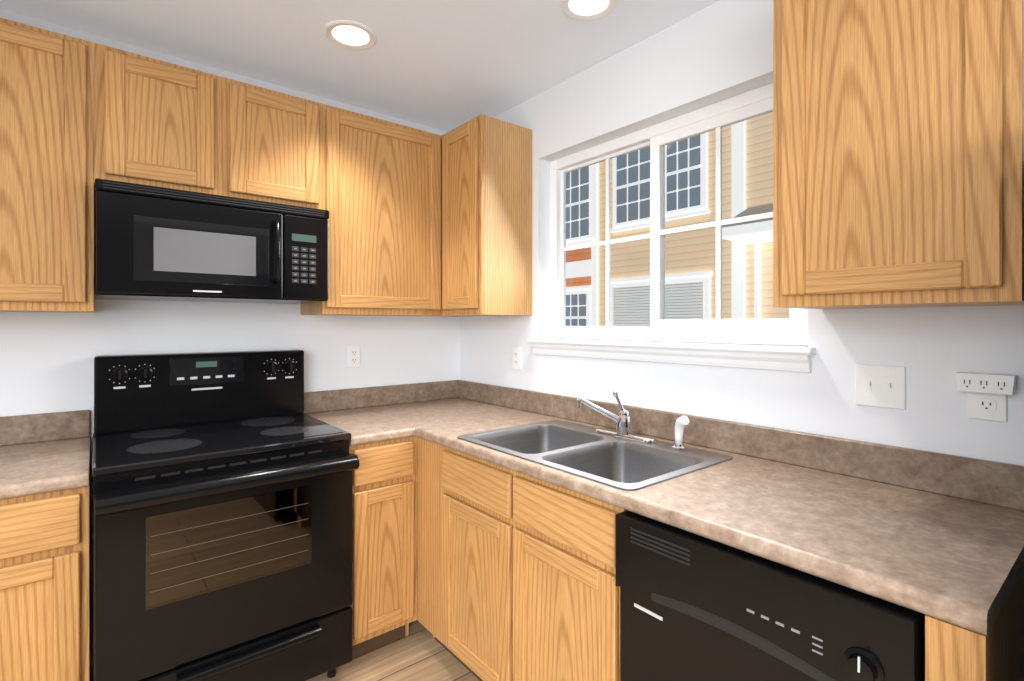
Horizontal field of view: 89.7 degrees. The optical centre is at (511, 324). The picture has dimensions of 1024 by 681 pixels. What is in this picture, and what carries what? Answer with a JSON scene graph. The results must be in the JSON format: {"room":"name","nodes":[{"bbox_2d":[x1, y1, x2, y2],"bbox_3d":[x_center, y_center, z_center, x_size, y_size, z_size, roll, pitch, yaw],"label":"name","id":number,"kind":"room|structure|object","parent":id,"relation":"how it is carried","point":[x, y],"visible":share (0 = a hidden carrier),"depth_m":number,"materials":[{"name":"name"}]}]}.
{"room":"kitchen","nodes":[
{"label":"kitchen","id":0,"kind":"room"},
{"bbox_2d":[0,9,458,674],"bbox_3d":[-1.929,0.116,1.805,4.350,2.450,0.150,0,0,-39],"label":"wall","id":1,"kind":"structure","parent":0,"point":[46,361],"depth_m":2.19,"materials":[{"name":"white paint"}]},
{"bbox_2d":[0,18,93,312],"bbox_3d":[-1.676,-0.496,1.701,0.457,0.905,0.325,0,0,-39],"label":"upper cabinet","id":2,"kind":"object","parent":1,"relation":"attached to","point":[46,170],"visible":1,"depth_m":1.65,"materials":[{"name":"brown wood"}]},
{"bbox_2d":[94,43,321,208],"bbox_3d":[-1.202,-0.713,2.086,0.762,0.472,0.325,0,0,-39],"label":"upper cabinet","id":3,"kind":"object","parent":1,"relation":"attached to","point":[160,123],"visible":1,"depth_m":1.92,"materials":[{"name":"brown wood"}]},
{"bbox_2d":[95,178,328,303],"bbox_3d":[-1.161,-0.283,2.032,0.754,0.375,0.456,0,0,-39],"label":"microwave","id":4,"kind":"object","parent":3,"relation":"attached to","point":[153,243],"visible":1,"depth_m":1.85,"materials":[{"name":"black plastic"}]},
{"bbox_2d":[347,345,359,367],"bbox_3d":[-0.803,0.164,2.614,0.070,0.114,0.009,0,0,-39],"label":"outlet","id":5,"kind":"object","parent":1,"relation":"attached to","point":[353,356],"visible":1,"depth_m":2.61,"materials":[{"name":"white plastic"}]},
{"bbox_2d":[301,104,440,315],"bbox_3d":[-0.675,-0.496,2.513,0.592,0.905,0.325,0,0,-39],"label":"upper cabinet","id":6,"kind":"object","parent":1,"relation":"attached to","point":[381,191],"visible":0.96,"depth_m":2.37,"materials":[{"name":"brown wood"}]},
{"bbox_2d":[90,620,479,680],"bbox_3d":[-0.292,1.366,-0.215,4.350,0.050,5.350,0,0,-39],"label":"floor","id":7,"kind":"structure","parent":0,"point":[419,652],"depth_m":2.03,"materials":[{"name":"brown wood"}]},
{"bbox_2d":[0,446,90,680],"bbox_3d":[-1.588,0.903,1.577,0.457,0.875,0.630,0,0,-39],"label":"base cabinet","id":8,"kind":"object","parent":7,"relation":"on","point":[45,586],"visible":1,"depth_m":1.42,"materials":[{"name":"brown wood"}]},
{"bbox_2d":[0,410,89,499],"bbox_3d":[-1.769,0.395,1.427,0.924,0.141,0.635,0,0,-39],"label":"countertop","id":9,"kind":"structure","parent":8,"relation":"on","point":[43,452],"depth_m":1.71,"materials":[{"name":"laminate"}]},
{"bbox_2d":[92,350,359,680],"bbox_3d":[-1.073,0.730,1.917,0.758,1.222,0.730,0,0,-39],"label":"range","id":10,"kind":"object","parent":7,"relation":"on","point":[222,516],"visible":1,"depth_m":1.73,"materials":[{"name":"black metal"}]},
{"bbox_2d":[349,436,416,658],"bbox_3d":[-0.697,0.903,2.298,0.292,0.875,0.630,0,0,-39],"label":"base cabinet","id":11,"kind":"object","parent":7,"relation":"on","point":[384,544],"visible":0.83,"depth_m":2.06,"materials":[{"name":"brown wood"}]},
{"bbox_2d":[304,387,415,445],"bbox_3d":[-0.711,0.395,2.284,0.255,0.141,0.635,0,0,-39],"label":"countertop","id":12,"kind":"structure","parent":11,"relation":"on","point":[371,415],"depth_m":2.46,"materials":[{"name":"laminate"}]},
{"bbox_2d":[417,437,626,680],"bbox_3d":[0.173,0.903,1.923,0.630,0.875,1.088,0,0,-39],"label":"base cabinet","id":13,"kind":"object","parent":7,"relation":"on","point":[516,576],"visible":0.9,"depth_m":1.63,"materials":[{"name":"brown wood"}]},
{"bbox_2d":[368,380,503,395],"bbox_3d":[-0.384,0.395,2.558,0.480,0.141,0.622,0,0,-39],"label":"countertop","id":14,"kind":"structure","parent":13,"relation":"on","point":[440,388],"depth_m":2.86,"materials":[{"name":"laminate"}]},
{"bbox_2d":[364,383,1023,635],"bbox_3d":[0.192,0.395,1.886,0.648,0.141,2.390,0,0,-39],"label":"countertop","id":15,"kind":"structure","parent":13,"relation":"on","point":[934,534],"depth_m":1.23,"materials":[{"name":"laminate"}]},
{"bbox_2d":[457,420,732,490],"bbox_3d":[0.249,0.510,1.794,0.537,0.175,0.823,0,0,-39],"label":"sink","id":16,"kind":"object","parent":15,"relation":"in","point":[585,451],"visible":0.48,"depth_m":1.81,"materials":[{"name":"silver metal"}]},
{"bbox_2d":[577,390,655,442],"bbox_3d":[0.388,0.336,1.920,0.132,0.173,0.292,0,0,-39],"label":"faucet","id":17,"kind":"object","parent":16,"relation":"on","point":[624,426],"visible":1,"depth_m":1.93,"materials":[{"name":"silver metal"}]},
{"bbox_2d":[672,415,688,449],"bbox_3d":[0.570,0.363,1.735,0.056,0.118,0.071,0,0,-39],"label":"sprayer","id":18,"kind":"object","parent":16,"relation":"on","point":[682,422],"visible":1,"depth_m":1.73,"materials":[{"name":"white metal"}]},
{"bbox_2d":[616,510,924,680],"bbox_3d":[0.688,0.907,1.243,0.671,0.868,0.600,0,0,-39],"label":"dishwasher","id":19,"kind":"object","parent":7,"relation":"on","point":[694,607],"visible":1,"depth_m":1.04,"materials":[{"name":"black"}]},
{"bbox_2d":[925,567,1023,680],"bbox_3d":[0.928,0.903,0.993,0.629,0.875,0.072,0,0,-39],"label":"cabinet end panel","id":20,"kind":"object","parent":7,"relation":"on","point":[953,652],"visible":0.56,"depth_m":0.81,"materials":[{"name":"brown wood"}]},
{"bbox_2d":[0,0,718,131],"bbox_3d":[-0.292,-1.149,-0.215,4.350,0.080,5.350,0,0,-39],"label":"ceiling","id":21,"kind":"structure","parent":0,"point":[446,65],"depth_m":2.01,"materials":[{"name":"white paint"}]},
{"bbox_2d":[324,20,376,49],"bbox_3d":[-0.618,-1.105,1.973,0.196,0.007,0.196,0,0,-39],"label":"recessed light","id":22,"kind":"object","parent":21,"relation":"in","point":[348,34],"visible":1,"depth_m":1.97,"materials":[{"name":"white"}]},
{"bbox_2d":[560,0,617,20],"bbox_3d":[0.265,-1.105,1.774,0.196,0.007,0.196,0,0,-39],"label":"recessed light","id":23,"kind":"object","parent":21,"relation":"in","point":[584,10],"visible":1,"depth_m":1.80,"materials":[{"name":"white"}]},
{"bbox_2d":[459,0,1023,465],"bbox_3d":[1.387,0.116,1.048,0.150,2.450,5.200,0,0,-39],"label":"wall","id":24,"kind":"structure","parent":0,"point":[719,50],"depth_m":1.74,"materials":[{"name":"white paint"}]},
{"bbox_2d":[440,114,531,316],"bbox_3d":[-0.231,-0.496,2.664,0.325,0.905,0.648,0,0,-39],"label":"upper cabinet","id":25,"kind":"object","parent":24,"relation":"attached to","point":[486,215],"visible":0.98,"depth_m":2.42,"materials":[{"name":"brown wood"}]},
{"bbox_2d":[512,347,521,369],"bbox_3d":[0.024,0.173,2.603,0.009,0.114,0.070,0,0,-39],"label":"outlet","id":26,"kind":"object","parent":24,"relation":"attached to","point":[516,358],"visible":1,"depth_m":2.60,"materials":[{"name":"white plastic"}]},
{"bbox_2d":[527,82,815,372],"bbox_3d":[0.540,-0.327,2.048,0.177,0.944,1.264,0,0,-39],"label":"window unit","id":27,"kind":"structure","parent":24,"relation":"in","point":[792,330],"depth_m":2.00,"materials":[{"name":"white plastic"}]},
{"bbox_2d":[855,364,905,409],"bbox_3d":[0.996,0.169,1.397,0.017,0.114,0.116,0,0,-39],"label":"switch plate","id":28,"kind":"object","parent":24,"relation":"attached to","point":[880,386],"visible":1,"depth_m":1.40,"materials":[{"name":"white plastic"}]},
{"bbox_2d":[773,0,1023,308],"bbox_3d":[0.926,-0.496,1.236,0.325,0.905,0.457,0,0,-39],"label":"upper cabinet","id":29,"kind":"object","parent":24,"relation":"attached to","point":[898,153],"visible":1,"depth_m":1.11,"materials":[{"name":"brown wood"}]},
{"bbox_2d":[955,372,1016,421],"bbox_3d":[1.123,0.173,1.221,0.041,0.114,0.104,0,0,-39],"label":"adapter","id":30,"kind":"object","parent":24,"relation":"attached to","point":[988,393],"visible":0.96,"depth_m":1.22,"materials":[{"name":"white plastic"}]},
{"label":"outside","id":31,"kind":"structure","parent":0,"visible":0},
{"bbox_2d":[566,112,788,325],"bbox_3d":[1.720,-1.409,9.492,1.100,9.500,10.500,0,0,-39],"label":"facade","id":32,"kind":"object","parent":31,"point":[748,239],"depth_m":8.59,"materials":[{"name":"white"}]}
]}

